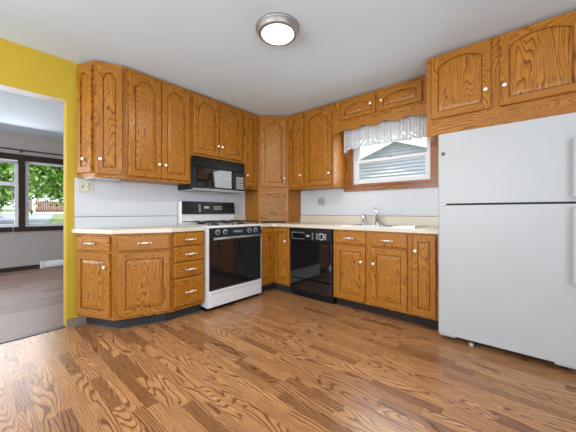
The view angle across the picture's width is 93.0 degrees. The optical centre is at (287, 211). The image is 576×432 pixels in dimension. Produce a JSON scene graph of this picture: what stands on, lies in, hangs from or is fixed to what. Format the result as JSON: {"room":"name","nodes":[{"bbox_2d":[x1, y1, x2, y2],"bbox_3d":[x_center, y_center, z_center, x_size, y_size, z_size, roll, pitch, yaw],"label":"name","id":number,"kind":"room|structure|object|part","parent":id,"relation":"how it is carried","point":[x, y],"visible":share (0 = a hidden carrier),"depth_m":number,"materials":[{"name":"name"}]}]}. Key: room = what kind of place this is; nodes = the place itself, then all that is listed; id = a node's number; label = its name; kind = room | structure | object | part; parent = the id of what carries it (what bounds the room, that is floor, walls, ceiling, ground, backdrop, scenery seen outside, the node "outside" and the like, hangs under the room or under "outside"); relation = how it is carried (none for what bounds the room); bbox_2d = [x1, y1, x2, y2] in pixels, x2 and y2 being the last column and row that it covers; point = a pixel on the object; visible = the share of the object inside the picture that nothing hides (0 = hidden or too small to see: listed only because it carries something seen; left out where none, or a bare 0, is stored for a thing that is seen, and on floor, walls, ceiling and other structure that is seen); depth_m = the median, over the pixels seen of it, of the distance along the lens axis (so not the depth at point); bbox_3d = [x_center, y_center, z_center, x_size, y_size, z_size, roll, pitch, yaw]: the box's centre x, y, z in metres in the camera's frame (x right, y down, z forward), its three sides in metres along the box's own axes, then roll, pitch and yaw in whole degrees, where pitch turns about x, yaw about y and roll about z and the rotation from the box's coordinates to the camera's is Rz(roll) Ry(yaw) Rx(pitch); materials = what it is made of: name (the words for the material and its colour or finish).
{"room":"kitchen","nodes":[
{"label":"kitchen","id":0,"kind":"room"},
{"bbox_2d":[0,130,62,267],"bbox_3d":[-4.956,-0.192,5.086,0.140,2.530,6.600,0,0,41],"label":"wall","id":1,"kind":"structure","parent":0,"point":[29,247],"depth_m":5.13,"materials":[{"name":"beige paint"}]},
{"bbox_2d":[0,264,39,272],"bbox_3d":[-4.897,1.036,5.036,0.015,0.075,6.600,0,0,41],"label":"baseboard","id":2,"kind":"structure","parent":1,"relation":"attached to","point":[10,269],"depth_m":5.01,"materials":[{"name":"wood"}]},
{"bbox_2d":[0,152,62,231],"bbox_3d":[-5.042,-0.347,4.929,0.135,1.410,2.830,0,0,41],"label":"window","id":3,"kind":"structure","parent":1,"relation":"in","point":[21,169],"depth_m":5.03,"materials":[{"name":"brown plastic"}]},
{"bbox_2d":[0,158,17,244],"bbox_3d":[-5.398,-0.166,4.447,0.056,1.558,1.435,0,0,41],"label":"window blind","id":4,"kind":"object","parent":3,"relation":"attached to","point":[1,159],"visible":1,"depth_m":4.92,"materials":[{"name":"white plastic"}]},
{"bbox_3d":[-5.401,-0.928,4.450,0.048,0.033,1.435,0,0,41],"label":"head rail","id":5,"kind":"part","parent":4,"relation":"part of","materials":[{"name":"white plastic"}]},
{"bbox_3d":[-4.954,-0.147,4.926,0.004,1.520,0.025,0,0,41],"label":"pull cord","id":6,"kind":"part","parent":4,"relation":"part of","materials":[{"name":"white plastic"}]},
{"bbox_3d":[-5.459,-0.727,4.500,0.030,0.460,1.455,0,0,41],"label":"sash","id":7,"kind":"part","parent":3,"relation":"part of","materials":[{"name":"white plastic"}]},
{"bbox_3d":[-5.432,-0.127,4.477,0.030,0.800,1.455,0,0,41],"label":"sash","id":8,"kind":"part","parent":3,"relation":"part of","materials":[{"name":"white plastic"}]},
{"bbox_3d":[-4.543,-0.342,5.515,0.030,1.230,1.110,0,0,41],"label":"sash","id":9,"kind":"part","parent":3,"relation":"part of","materials":[{"name":"white plastic"}]},
{"bbox_2d":[0,147,62,155],"bbox_3d":[-5.006,-1.115,4.865,0.070,0.046,3.000,0,0,41],"label":"curtain rod","id":10,"kind":"object","parent":1,"relation":"attached to","point":[0,147],"visible":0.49,"depth_m":5.06,"materials":[{"name":"black metal"}]},
{"bbox_2d":[40,259,62,268],"bbox_3d":[-4.234,1.008,5.748,0.064,0.130,1.455,0,0,41],"label":"baseboard heater","id":11,"kind":"object","parent":1,"relation":"attached to","point":[54,263],"visible":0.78,"depth_m":5.30,"materials":[{"name":"white metal"}]},
{"bbox_2d":[0,90,62,138],"bbox_3d":[-3.506,-1.517,3.843,3.680,0.120,6.600,0,0,41],"label":"ceiling","id":12,"kind":"structure","parent":0,"point":[20,113],"depth_m":4.13,"materials":[{"name":"paint"}]},
{"bbox_2d":[0,38,177,325],"bbox_3d":[-2.258,-0.217,2.379,0.120,2.580,6.000,0,0,41],"label":"wall","id":13,"kind":"structure","parent":0,"point":[22,67],"depth_m":2.53,"materials":[{"name":"yellow paint"}]},
{"bbox_2d":[0,84,65,103],"bbox_3d":[-2.698,-1.029,1.867,0.122,0.004,1.850,0,0,41],"label":"trim","id":14,"kind":"structure","parent":13,"relation":"attached to","point":[2,87],"depth_m":2.39,"materials":[{"name":"white wood"}]},
{"bbox_2d":[66,316,85,327],"bbox_3d":[-3.054,1.036,1.348,0.014,0.075,3.400,0,0,41],"label":"baseboard","id":15,"kind":"structure","parent":13,"relation":"attached to","point":[81,320],"depth_m":2.57,"materials":[{"name":"beige wood"}]},
{"bbox_2d":[78,180,92,192],"bbox_3d":[-1.947,-0.247,2.630,0.016,0.118,0.122,0,0,41],"label":"wall outlet","id":16,"kind":"object","parent":13,"relation":"attached to","point":[86,186],"visible":1,"depth_m":2.63,"materials":[{"name":"beige plastic"}]},
{"bbox_2d":[77,60,124,181],"bbox_3d":[-1.777,-0.853,2.599,0.315,1.085,0.323,0,0,41],"label":"upper cabinet","id":17,"kind":"object","parent":13,"relation":"attached to","point":[100,85],"visible":1,"depth_m":2.54,"materials":[{"name":"brown wood"}]},
{"bbox_3d":[-1.887,-0.857,2.536,0.188,0.990,0.020,0,0,19],"label":"door","id":18,"kind":"part","parent":17,"relation":"part of","materials":[{"name":"brown wood"}]},
{"bbox_3d":[-1.885,-0.859,2.553,0.224,1.073,0.006,0,0,19],"label":"frame","id":19,"kind":"part","parent":17,"relation":"part of","materials":[{"name":"brown wood"}]},
{"bbox_3d":[-1.804,-0.316,2.655,0.190,0.012,0.250,0,0,41],"label":"trim","id":20,"kind":"part","parent":17,"relation":"part of","materials":[{"name":"white plastic"}]},
{"bbox_3d":[-1.673,-0.859,2.572,0.242,1.073,0.006,0,0,-28],"label":"frame","id":21,"kind":"part","parent":17,"relation":"part of","materials":[{"name":"brown wood"}]},
{"bbox_3d":[-1.667,-0.855,2.556,0.206,1.005,0.020,0,0,-28],"label":"door","id":22,"kind":"part","parent":17,"relation":"part of","materials":[{"name":"brown wood"}]},
{"bbox_2d":[75,216,176,228],"bbox_3d":[-1.676,0.103,2.945,0.016,0.108,0.998,0,0,41],"label":"backsplash","id":23,"kind":"structure","parent":13,"relation":"attached to","point":[80,222],"depth_m":2.87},
{"bbox_2d":[120,67,190,185],"bbox_3d":[-1.435,-0.859,2.966,0.354,1.073,0.680,0,0,41],"label":"upper cabinet","id":24,"kind":"object","parent":13,"relation":"attached to","point":[157,111],"visible":1,"depth_m":2.84,"materials":[{"name":"brown wood"}]},
{"bbox_3d":[-1.435,-0.855,2.755,0.020,1.005,0.313,0,0,41],"label":"door","id":25,"kind":"part","parent":24,"relation":"part of","materials":[{"name":"brown wood"}]},
{"bbox_3d":[-1.225,-0.855,2.999,0.020,1.005,0.314,0,0,41],"label":"door","id":26,"kind":"part","parent":24,"relation":"part of","materials":[{"name":"brown wood"}]},
{"bbox_2d":[74,177,244,226],"bbox_3d":[-1.134,-0.092,3.595,0.004,0.470,2.689,0,0,41],"label":"backsplash","id":27,"kind":"structure","parent":13,"relation":"attached to","point":[117,198],"depth_m":2.98,"materials":[{"name":"white paint"}]},
{"bbox_2d":[178,155,244,193],"bbox_3d":[-0.953,-0.448,3.491,0.404,0.397,0.743,0,0,41],"label":"microwave","id":28,"kind":"object","parent":13,"relation":"attached to","point":[208,175],"visible":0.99,"depth_m":3.32,"materials":[{"name":"black plastic"}]},
{"bbox_3d":[-0.897,-0.403,3.324,0.043,0.248,0.563,0,0,41],"label":"door","id":29,"kind":"part","parent":28,"relation":"part of","materials":[{"name":"black glass"}]},
{"bbox_3d":[-0.880,-0.406,3.309,0.002,0.213,0.493,0,0,41],"label":"door glass","id":30,"kind":"part","parent":28,"relation":"part of","materials":[{"name":"black glass"}]},
{"bbox_3d":[-0.698,-0.407,3.504,0.034,0.223,0.016,0,0,41],"label":"handle","id":31,"kind":"part","parent":28,"relation":"part of","materials":[{"name":"black plastic"}]},
{"bbox_3d":[-0.655,-0.403,3.608,0.043,0.248,0.177,0,0,41],"label":"control panel","id":32,"kind":"part","parent":28,"relation":"part of","materials":[{"name":"black plastic"}]},
{"bbox_2d":[191,91,242,163],"bbox_3d":[-0.962,-1.022,3.518,0.354,0.746,0.768,0,0,41],"label":"upper cabinet","id":33,"kind":"object","parent":13,"relation":"attached to","point":[216,126],"visible":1,"depth_m":3.38,"materials":[{"name":"brown wood"}]},
{"bbox_3d":[-0.978,-1.022,3.288,0.020,0.670,0.348,0,0,41],"label":"door","id":34,"kind":"part","parent":33,"relation":"part of","materials":[{"name":"brown wood"}]},
{"bbox_3d":[-0.742,-1.022,3.563,0.020,0.670,0.352,0,0,41],"label":"door","id":35,"kind":"part","parent":33,"relation":"part of","materials":[{"name":"brown wood"}]},
{"bbox_2d":[243,110,258,190],"bbox_3d":[-0.616,-0.859,3.922,0.354,1.073,0.294,0,0,41],"label":"upper cabinet","id":36,"kind":"object","parent":13,"relation":"attached to","point":[250,120],"visible":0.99,"depth_m":3.82,"materials":[{"name":"brown wood"}]},
{"bbox_2d":[0,266,575,431],"bbox_3d":[-1.410,1.113,2.047,9.200,0.080,6.600,0,0,41],"label":"floor","id":37,"kind":"structure","parent":0,"point":[274,360],"depth_m":1.81,"materials":[{"name":"laminate"}]},
{"bbox_2d":[0,325,65,343],"bbox_3d":[-2.698,1.071,1.867,0.080,0.007,1.850,0,0,41],"label":"trim","id":38,"kind":"structure","parent":37,"relation":"on","point":[60,326],"depth_m":2.39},
{"bbox_2d":[76,232,170,327],"bbox_3d":[-1.560,0.635,2.608,0.614,0.876,0.627,0,0,41],"label":"base cabinet","id":39,"kind":"object","parent":37,"relation":"on","point":[123,280],"visible":0.98,"depth_m":2.51,"materials":[{"name":"brown wood"}]},
{"bbox_3d":[-1.783,0.660,2.500,0.397,0.575,0.020,0,0,17],"label":"door","id":40,"kind":"part","parent":39,"relation":"part of","materials":[{"name":"brown wood"}]},
{"bbox_3d":[-1.783,0.285,2.500,0.397,0.140,0.020,0,0,17],"label":"drawer","id":41,"kind":"part","parent":39,"relation":"part of","materials":[{"name":"brown wood"}]},
{"bbox_3d":[-1.771,0.585,2.514,0.452,0.776,0.006,0,0,17],"label":"frame","id":42,"kind":"part","parent":39,"relation":"part of","materials":[{"name":"brown wood"}]},
{"bbox_2d":[72,216,205,233],"bbox_3d":[-1.451,0.119,2.738,0.635,0.152,1.020,0,0,41],"label":"countertop","id":43,"kind":"structure","parent":39,"relation":"on","point":[84,224],"depth_m":2.75,"materials":[{"name":"beige laminate"}]},
{"bbox_3d":[-1.347,0.585,2.553,0.466,0.776,0.006,0,0,-27],"label":"frame","id":44,"kind":"part","parent":39,"relation":"part of","materials":[{"name":"brown wood"}]},
{"bbox_3d":[-1.330,0.285,2.542,0.426,0.140,0.020,0,0,-27],"label":"drawer","id":45,"kind":"part","parent":39,"relation":"part of","materials":[{"name":"brown wood"}]},
{"bbox_3d":[-1.330,0.660,2.542,0.426,0.575,0.020,0,0,-27],"label":"door","id":46,"kind":"part","parent":39,"relation":"part of","materials":[{"name":"brown wood"}]},
{"bbox_2d":[167,230,203,319],"bbox_3d":[-1.220,0.635,2.971,0.655,0.876,0.366,0,0,41],"label":"base cabinet","id":47,"kind":"object","parent":37,"relation":"on","point":[187,247],"visible":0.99,"depth_m":2.77,"materials":[{"name":"brown wood"}]},
{"bbox_3d":[-1.005,0.803,2.788,0.020,0.270,0.324,0,0,41],"label":"drawer","id":48,"kind":"part","parent":47,"relation":"part of","materials":[{"name":"brown wood"}]},
{"bbox_3d":[-1.005,0.578,2.788,0.020,0.143,0.324,0,0,41],"label":"drawer","id":49,"kind":"part","parent":47,"relation":"part of","materials":[{"name":"brown wood"}]},
{"bbox_3d":[-1.005,0.422,2.788,0.020,0.146,0.324,0,0,41],"label":"drawer","id":50,"kind":"part","parent":47,"relation":"part of","materials":[{"name":"brown wood"}]},
{"bbox_3d":[-1.005,0.277,2.788,0.020,0.123,0.324,0,0,41],"label":"drawer","id":51,"kind":"part","parent":47,"relation":"part of","materials":[{"name":"brown wood"}]},
{"bbox_2d":[178,201,262,311],"bbox_3d":[-0.807,0.470,3.391,0.717,1.205,0.803,0,0,41],"label":"gas range","id":52,"kind":"object","parent":37,"relation":"on","point":[232,251],"visible":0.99,"depth_m":3.19,"materials":[{"name":"white metal"}]},
{"bbox_3d":[-1.012,-0.052,3.572,0.029,0.160,0.778,0,0,41],"label":"display panel","id":53,"kind":"part","parent":52,"relation":"part of","materials":[{"name":"black plastic"}]},
{"bbox_2d":[178,222,261,228],"bbox_3d":[-0.833,0.163,3.401,0.665,0.027,0.784,0,0,41],"label":"cooktop","id":54,"kind":"object","parent":52,"relation":"in","point":[229,225],"depth_m":3.26,"materials":[{"name":"white metal"}]},
{"bbox_3d":[-0.603,0.940,3.203,0.038,0.177,0.750,0,0,41],"label":"storage drawer","id":55,"kind":"part","parent":52,"relation":"part of","materials":[{"name":"white metal"}]},
{"bbox_3d":[-0.601,0.557,3.202,0.042,0.568,0.750,0,0,41],"label":"oven door","id":56,"kind":"part","parent":52,"relation":"part of","materials":[{"name":"black glass"}]},
{"bbox_3d":[-0.598,0.223,3.199,0.050,0.089,0.754,0,0,41],"label":"control panel","id":57,"kind":"part","parent":52,"relation":"part of","materials":[{"name":"black plastic"}]},
{"bbox_3d":[-0.584,0.566,3.187,0.003,0.525,0.722,0,0,41],"label":"door glass","id":58,"kind":"part","parent":52,"relation":"part of","materials":[{"name":"black glass"}]},
{"bbox_3d":[-0.563,0.287,3.169,0.058,0.030,0.702,0,0,41],"label":"door handle","id":59,"kind":"part","parent":52,"relation":"part of","materials":[{"name":"grey metal"}]},
{"bbox_2d":[261,226,292,292],"bbox_3d":[-0.206,0.635,3.968,0.896,0.876,0.884,0,0,41],"label":"base cabinet","id":60,"kind":"object","parent":37,"relation":"on","point":[275,241],"visible":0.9,"depth_m":3.64,"materials":[{"name":"brown wood"}]},
{"bbox_3d":[-0.281,0.582,3.633,0.020,0.733,0.254,0,0,41],"label":"door","id":61,"kind":"part","parent":60,"relation":"part of","materials":[{"name":"brown wood"}]},
{"bbox_3d":[-0.086,0.582,3.644,0.266,0.733,0.020,0,0,41],"label":"door","id":62,"kind":"part","parent":60,"relation":"part of","materials":[{"name":"brown wood"}]},
{"bbox_2d":[233,215,437,233],"bbox_3d":[0.449,0.120,3.415,2.640,0.150,0.901,0,0,41],"label":"countertop","id":63,"kind":"structure","parent":60,"relation":"on","point":[306,221],"depth_m":3.31,"materials":[{"name":"beige laminate"}]},
{"bbox_2d":[245,190,300,222],"bbox_3d":[-0.220,-0.082,4.085,0.850,0.476,0.228,0,0,-4],"label":"appliance garage","id":64,"kind":"object","parent":63,"relation":"on","point":[262,206],"visible":0.99,"depth_m":3.99,"materials":[{"name":"brown wood"}]},
{"bbox_3d":[-0.533,-0.082,4.063,0.297,0.476,0.017,0,0,41],"label":"panel","id":65,"kind":"part","parent":64,"relation":"part of","materials":[{"name":"brown wood"}]},
{"bbox_3d":[-0.212,-0.074,3.982,0.359,0.416,0.014,0,0,-4],"label":"tambour door","id":66,"kind":"part","parent":64,"relation":"part of","materials":[{"name":"brown wood"}]},
{"bbox_3d":[-0.211,-0.082,3.974,0.431,0.476,0.006,0,0,-4],"label":"frame","id":67,"kind":"part","parent":64,"relation":"part of","materials":[{"name":"brown wood"}]},
{"bbox_3d":[0.093,-0.082,4.111,0.017,0.476,0.297,0,0,41],"label":"panel","id":68,"kind":"part","parent":64,"relation":"part of","materials":[{"name":"brown wood"}]},
{"bbox_2d":[374,207,379,223],"bbox_3d":[1.076,0.040,3.265,0.084,0.218,0.201,0,0,8],"label":"faucet","id":69,"kind":"object","parent":63,"relation":"on","point":[377,217],"visible":0.98,"depth_m":3.30,"materials":[{"name":"silver metal"}]},
{"bbox_2d":[341,224,426,227],"bbox_3d":[1.073,0.238,3.047,0.780,0.177,0.530,0,0,41],"label":"sink","id":70,"kind":"object","parent":63,"relation":"in","point":[360,225],"visible":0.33,"depth_m":3.05,"materials":[{"name":"silver metal"}]},
{"bbox_2d":[354,224,381,225],"bbox_3d":[0.912,0.239,3.139,0.335,0.176,0.400,0,0,41],"label":"basin","id":71,"kind":"object","parent":70,"relation":"in","point":[354,224],"depth_m":3.31,"materials":[{"name":"silver metal"}]},
{"bbox_2d":[382,225,417,226],"bbox_3d":[1.189,0.239,2.902,0.335,0.176,0.400,0,0,41],"label":"basin","id":72,"kind":"object","parent":70,"relation":"in","point":[382,225],"depth_m":3.07,"materials":[{"name":"silver metal"}]},
{"bbox_2d":[290,227,336,303],"bbox_3d":[0.447,0.637,3.552,0.627,0.872,0.638,0,0,41],"label":"dishwasher","id":73,"kind":"object","parent":37,"relation":"on","point":[311,249],"visible":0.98,"depth_m":3.31,"materials":[{"name":"black plastic"}]},
{"bbox_3d":[0.273,0.596,3.348,0.619,0.465,0.033,0,0,41],"label":"door","id":74,"kind":"part","parent":73,"relation":"part of","materials":[{"name":"black glass"}]},
{"bbox_3d":[0.271,0.281,3.346,0.623,0.153,0.039,0,0,41],"label":"control panel","id":75,"kind":"part","parent":73,"relation":"part of","materials":[{"name":"black plastic"}]},
{"bbox_3d":[0.274,0.904,3.349,0.619,0.138,0.029,0,0,41],"label":"panel","id":76,"kind":"part","parent":73,"relation":"part of","materials":[{"name":"black glass"}]},
{"bbox_2d":[333,229,413,322],"bbox_3d":[1.019,0.635,3.069,0.848,0.876,0.655,0,0,41],"label":"base cabinet","id":77,"kind":"object","parent":37,"relation":"on","point":[372,269],"visible":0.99,"depth_m":2.82,"materials":[{"name":"brown wood"}]},
{"bbox_3d":[0.679,0.284,2.989,0.355,0.134,0.020,0,0,41],"label":"drawer","id":78,"kind":"part","parent":77,"relation":"part of","materials":[{"name":"brown wood"}]},
{"bbox_3d":[0.679,0.659,2.989,0.355,0.584,0.020,0,0,41],"label":"door","id":79,"kind":"part","parent":77,"relation":"part of","materials":[{"name":"brown wood"}]},
{"bbox_3d":[0.996,0.284,2.717,0.360,0.134,0.020,0,0,41],"label":"drawer","id":80,"kind":"part","parent":77,"relation":"part of","materials":[{"name":"brown wood"}]},
{"bbox_3d":[0.996,0.659,2.717,0.360,0.584,0.020,0,0,41],"label":"door","id":81,"kind":"part","parent":77,"relation":"part of","materials":[{"name":"brown wood"}]},
{"bbox_2d":[411,233,437,328],"bbox_3d":[1.433,0.635,2.718,0.234,0.876,0.650,0,0,41],"label":"base cabinet","id":82,"kind":"object","parent":37,"relation":"on","point":[424,247],"visible":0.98,"depth_m":2.50,"materials":[{"name":"brown wood"}]},
{"bbox_2d":[438,112,575,368],"bbox_3d":[1.802,0.212,2.296,0.826,1.722,0.782,0,0,41],"label":"refrigerator","id":83,"kind":"object","parent":37,"relation":"on","point":[507,192],"visible":1,"depth_m":2.00,"materials":[{"name":"white metal"}]},
{"bbox_3d":[1.598,0.479,2.059,0.826,1.067,0.063,0,0,41],"label":"fridge door","id":84,"kind":"part","parent":83,"relation":"part of","materials":[{"name":"white metal"}]},
{"bbox_3d":[1.598,-0.359,2.059,0.826,0.579,0.063,0,0,41],"label":"freezer door","id":85,"kind":"part","parent":83,"relation":"part of","materials":[{"name":"white metal"}]},
{"bbox_3d":[1.859,0.218,1.763,0.038,0.510,0.046,0,0,41],"label":"handle","id":86,"kind":"part","parent":83,"relation":"part of","materials":[{"name":"white plastic"}]},
{"bbox_3d":[1.859,-0.287,1.763,0.038,0.400,0.046,0,0,41],"label":"handle","id":87,"kind":"part","parent":83,"relation":"part of","materials":[{"name":"white plastic"}]},
{"bbox_2d":[0,0,575,115],"bbox_3d":[-0.163,-1.467,0.583,5.400,0.120,6.000,0,0,41],"label":"ceiling","id":88,"kind":"structure","parent":0,"point":[342,49],"depth_m":2.19,"materials":[{"name":"paint"}]},
{"bbox_2d":[256,12,299,45],"bbox_3d":[-0.078,-1.371,2.091,0.336,0.070,0.336,0,0,41],"label":"ceiling light","id":89,"kind":"object","parent":88,"relation":"attached to","point":[274,28],"visible":1,"depth_m":2.02,"materials":[{"name":"silver metal"}]},
{"bbox_2d":[262,24,293,44],"bbox_3d":[-0.078,-1.347,2.091,0.250,0.021,0.250,0,0,41],"label":"diffuser","id":90,"kind":"object","parent":89,"relation":"attached to","point":[272,34],"depth_m":2.06,"materials":[{"name":"white glass"}]},
{"bbox_2d":[301,187,439,215],"bbox_3d":[1.789,-0.167,2.953,5.520,2.480,0.140,0,0,41],"label":"wall","id":91,"kind":"structure","parent":0,"point":[414,201],"depth_m":3.47,"materials":[{"name":"white paint"}]},
{"bbox_2d":[248,116,294,190],"bbox_3d":[-0.226,-0.859,4.182,0.609,1.073,0.605,0,0,41],"label":"upper cabinet","id":92,"kind":"object","parent":91,"relation":"attached to","point":[273,130],"visible":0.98,"depth_m":3.95,"materials":[{"name":"brown wood"}]},
{"bbox_3d":[-0.211,-0.859,3.974,0.431,1.073,0.006,0,0,-4],"label":"frame","id":93,"kind":"part","parent":92,"relation":"part of","materials":[{"name":"brown wood"}]},
{"bbox_3d":[-0.210,-0.850,3.957,0.371,0.985,0.020,0,0,-4],"label":"door","id":94,"kind":"part","parent":92,"relation":"part of","materials":[{"name":"brown wood"}]},
{"bbox_2d":[288,111,311,190],"bbox_3d":[0.199,-0.859,3.983,0.300,1.073,0.354,0,0,41],"label":"upper cabinet","id":95,"kind":"object","parent":91,"relation":"attached to","point":[296,122],"visible":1,"depth_m":3.86,"materials":[{"name":"brown wood"}]},
{"bbox_3d":[0.114,-0.855,3.874,0.248,1.005,0.020,0,0,41],"label":"door","id":96,"kind":"part","parent":95,"relation":"part of","materials":[{"name":"brown wood"}]},
{"bbox_3d":[0.120,-0.859,3.891,0.300,1.073,0.006,0,0,41],"label":"frame","id":97,"kind":"part","parent":95,"relation":"part of","materials":[{"name":"brown wood"}]},
{"bbox_2d":[318,198,323,205],"bbox_3d":[0.479,-0.149,3.973,0.112,0.116,0.016,0,0,41],"label":"wall outlet","id":98,"kind":"object","parent":91,"relation":"attached to","point":[320,200],"visible":1,"depth_m":3.97,"materials":[{"name":"grey plastic"}]},
{"bbox_2d":[305,103,344,189],"bbox_3d":[0.488,-0.859,3.735,0.458,1.073,0.354,0,0,41],"label":"upper cabinet","id":99,"kind":"object","parent":91,"relation":"attached to","point":[324,150],"visible":1,"depth_m":3.60,"materials":[{"name":"brown wood"}]},
{"bbox_3d":[0.397,-0.855,3.632,0.413,1.005,0.020,0,0,41],"label":"door","id":100,"kind":"part","parent":99,"relation":"part of","materials":[{"name":"brown wood"}]},
{"bbox_2d":[233,215,437,225],"bbox_3d":[0.571,0.104,3.712,2.786,0.106,0.666,0,0,22],"label":"backsplash","id":101,"kind":"structure","parent":91,"relation":"attached to","point":[390,220],"depth_m":3.48,"materials":[{"name":"beige laminate"}]},
{"bbox_2d":[334,75,425,134],"bbox_3d":[1.103,-1.192,3.208,1.158,0.406,0.354,0,0,41],"label":"upper cabinet","id":102,"kind":"object","parent":91,"relation":"attached to","point":[398,101],"visible":1,"depth_m":3.06,"materials":[{"name":"brown wood"}]},
{"bbox_3d":[0.828,-1.246,3.263,0.443,0.213,0.020,0,0,41],"label":"door","id":103,"kind":"part","parent":102,"relation":"part of","materials":[{"name":"brown wood"}]},
{"bbox_2d":[344,115,425,152],"bbox_3d":[1.082,-0.903,3.184,1.154,0.298,0.052,0,0,41],"label":"curtain","id":104,"kind":"object","parent":102,"relation":"hanging from","point":[414,124],"visible":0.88,"depth_m":3.14,"materials":[{"name":"white fabric"}]},
{"bbox_3d":[1.201,-1.246,2.943,0.452,0.213,0.020,0,0,41],"label":"door","id":105,"kind":"part","parent":102,"relation":"part of","materials":[{"name":"brown wood"}]},
{"bbox_2d":[344,138,437,191],"bbox_3d":[1.244,-0.700,3.378,1.170,0.855,0.165,0,0,41],"label":"window","id":106,"kind":"structure","parent":91,"relation":"in","point":[353,183],"depth_m":3.33,"materials":[{"name":"brown wood"}]},
{"bbox_3d":[1.272,-0.717,3.403,0.950,0.710,0.090,0,0,41],"label":"frame","id":107,"kind":"part","parent":106,"relation":"part of","materials":[{"name":"white plastic"}]},
{"bbox_3d":[1.263,-0.537,3.392,0.890,0.290,0.030,0,0,41],"label":"sash","id":108,"kind":"part","parent":106,"relation":"part of","materials":[{"name":"white plastic"}]},
{"bbox_3d":[1.286,-0.852,3.418,0.890,0.410,0.030,0,0,41],"label":"sash","id":109,"kind":"part","parent":106,"relation":"part of","materials":[{"name":"white plastic"}]},
{"bbox_2d":[426,10,575,145],"bbox_3d":[1.838,-1.037,2.374,1.032,0.716,0.664,0,0,41],"label":"upper cabinet","id":110,"kind":"object","parent":91,"relation":"attached to","point":[528,72],"visible":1,"depth_m":2.12,"materials":[{"name":"brown wood"}]},
{"bbox_3d":[1.452,-1.105,2.319,0.434,0.555,0.020,0,0,41],"label":"door","id":111,"kind":"part","parent":110,"relation":"part of","materials":[{"name":"brown wood"}]},
{"bbox_3d":[1.833,-1.105,1.993,0.460,0.555,0.020,0,0,41],"label":"door","id":112,"kind":"part","parent":110,"relation":"part of","materials":[{"name":"brown wood"}]},
{"label":"outside","id":113,"kind":"structure","parent":0,"visible":0},
{"bbox_2d":[0,209,62,222],"bbox_3d":[-27.889,0.398,21.709,55.800,1.850,70.000,0,0,41],"label":"ground","id":114,"kind":"structure","parent":113,"point":[57,218],"depth_m":19.17,"materials":[{"name":"green plant"}]},
{"bbox_2d":[0,162,46,214],"bbox_3d":[-14.921,-2.094,13.697,3.625,5.553,5.103,0,0,41],"label":"leafy tree","id":115,"kind":"object","parent":114,"relation":"on","point":[5,191],"visible":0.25,"depth_m":13.55,"materials":[{"name":"green plant"}]},
{"bbox_2d":[1,162,62,207],"bbox_3d":[-8.968,-1.606,11.402,3.698,5.370,3.798,0,0,-9],"label":"leafy tree","id":116,"kind":"object","parent":114,"relation":"on","point":[52,176],"visible":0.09,"depth_m":10.44,"materials":[{"name":"green plant"}]},
{"bbox_2d":[31,199,35,211],"bbox_3d":[-21.114,-0.498,22.699,0.260,1.099,0.260,0,0,41],"label":"post","id":117,"kind":"object","parent":114,"relation":"on","point":[33,200],"visible":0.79,"depth_m":22.62,"materials":[{"name":"white wood"}]},
{"bbox_2d":[7,181,62,201],"bbox_3d":[-23.368,-4.091,29.979,9.571,8.880,20.841,0,0,44],"label":"leafy tree","id":118,"kind":"object","parent":114,"relation":"on","point":[48,196],"visible":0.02,"depth_m":28.02,"materials":[{"name":"green plant"}]},
{"bbox_2d":[29,201,62,211],"bbox_3d":[-14.556,-0.473,30.982,0.020,0.907,22.635,0,0,41],"label":"fence","id":119,"kind":"object","parent":114,"relation":"on","point":[40,207],"visible":0.08,"depth_m":23.62,"materials":[{"name":"brown wood"}]},
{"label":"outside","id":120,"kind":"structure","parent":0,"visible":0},
{"label":"yard","id":121,"kind":"structure","parent":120,"visible":0},
{"bbox_2d":[360,135,426,179],"bbox_3d":[5.254,-0.697,11.514,10.800,4.140,4.350,0,0,41],"label":"house","id":122,"kind":"structure","parent":121,"relation":"on","point":[415,166],"depth_m":10.15,"materials":[{"name":"white"}]},
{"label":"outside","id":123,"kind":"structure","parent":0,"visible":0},
{"bbox_2d":[0,214,53,224],"bbox_3d":[-20.578,0.740,2.885,19.400,1.112,30.928,0,0,41],"label":"road","id":124,"kind":"structure","parent":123,"point":[39,218],"depth_m":16.61,"materials":[{"name":"grey asphalt"}]},
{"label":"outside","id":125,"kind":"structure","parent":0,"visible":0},
{"bbox_2d":[0,212,62,213],"bbox_3d":[-21.365,0.086,19.410,2.300,0.123,55.000,0,0,41],"label":"sidewalk","id":126,"kind":"structure","parent":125,"point":[1,212],"depth_m":21.56,"materials":[{"name":"concrete"}]}
]}

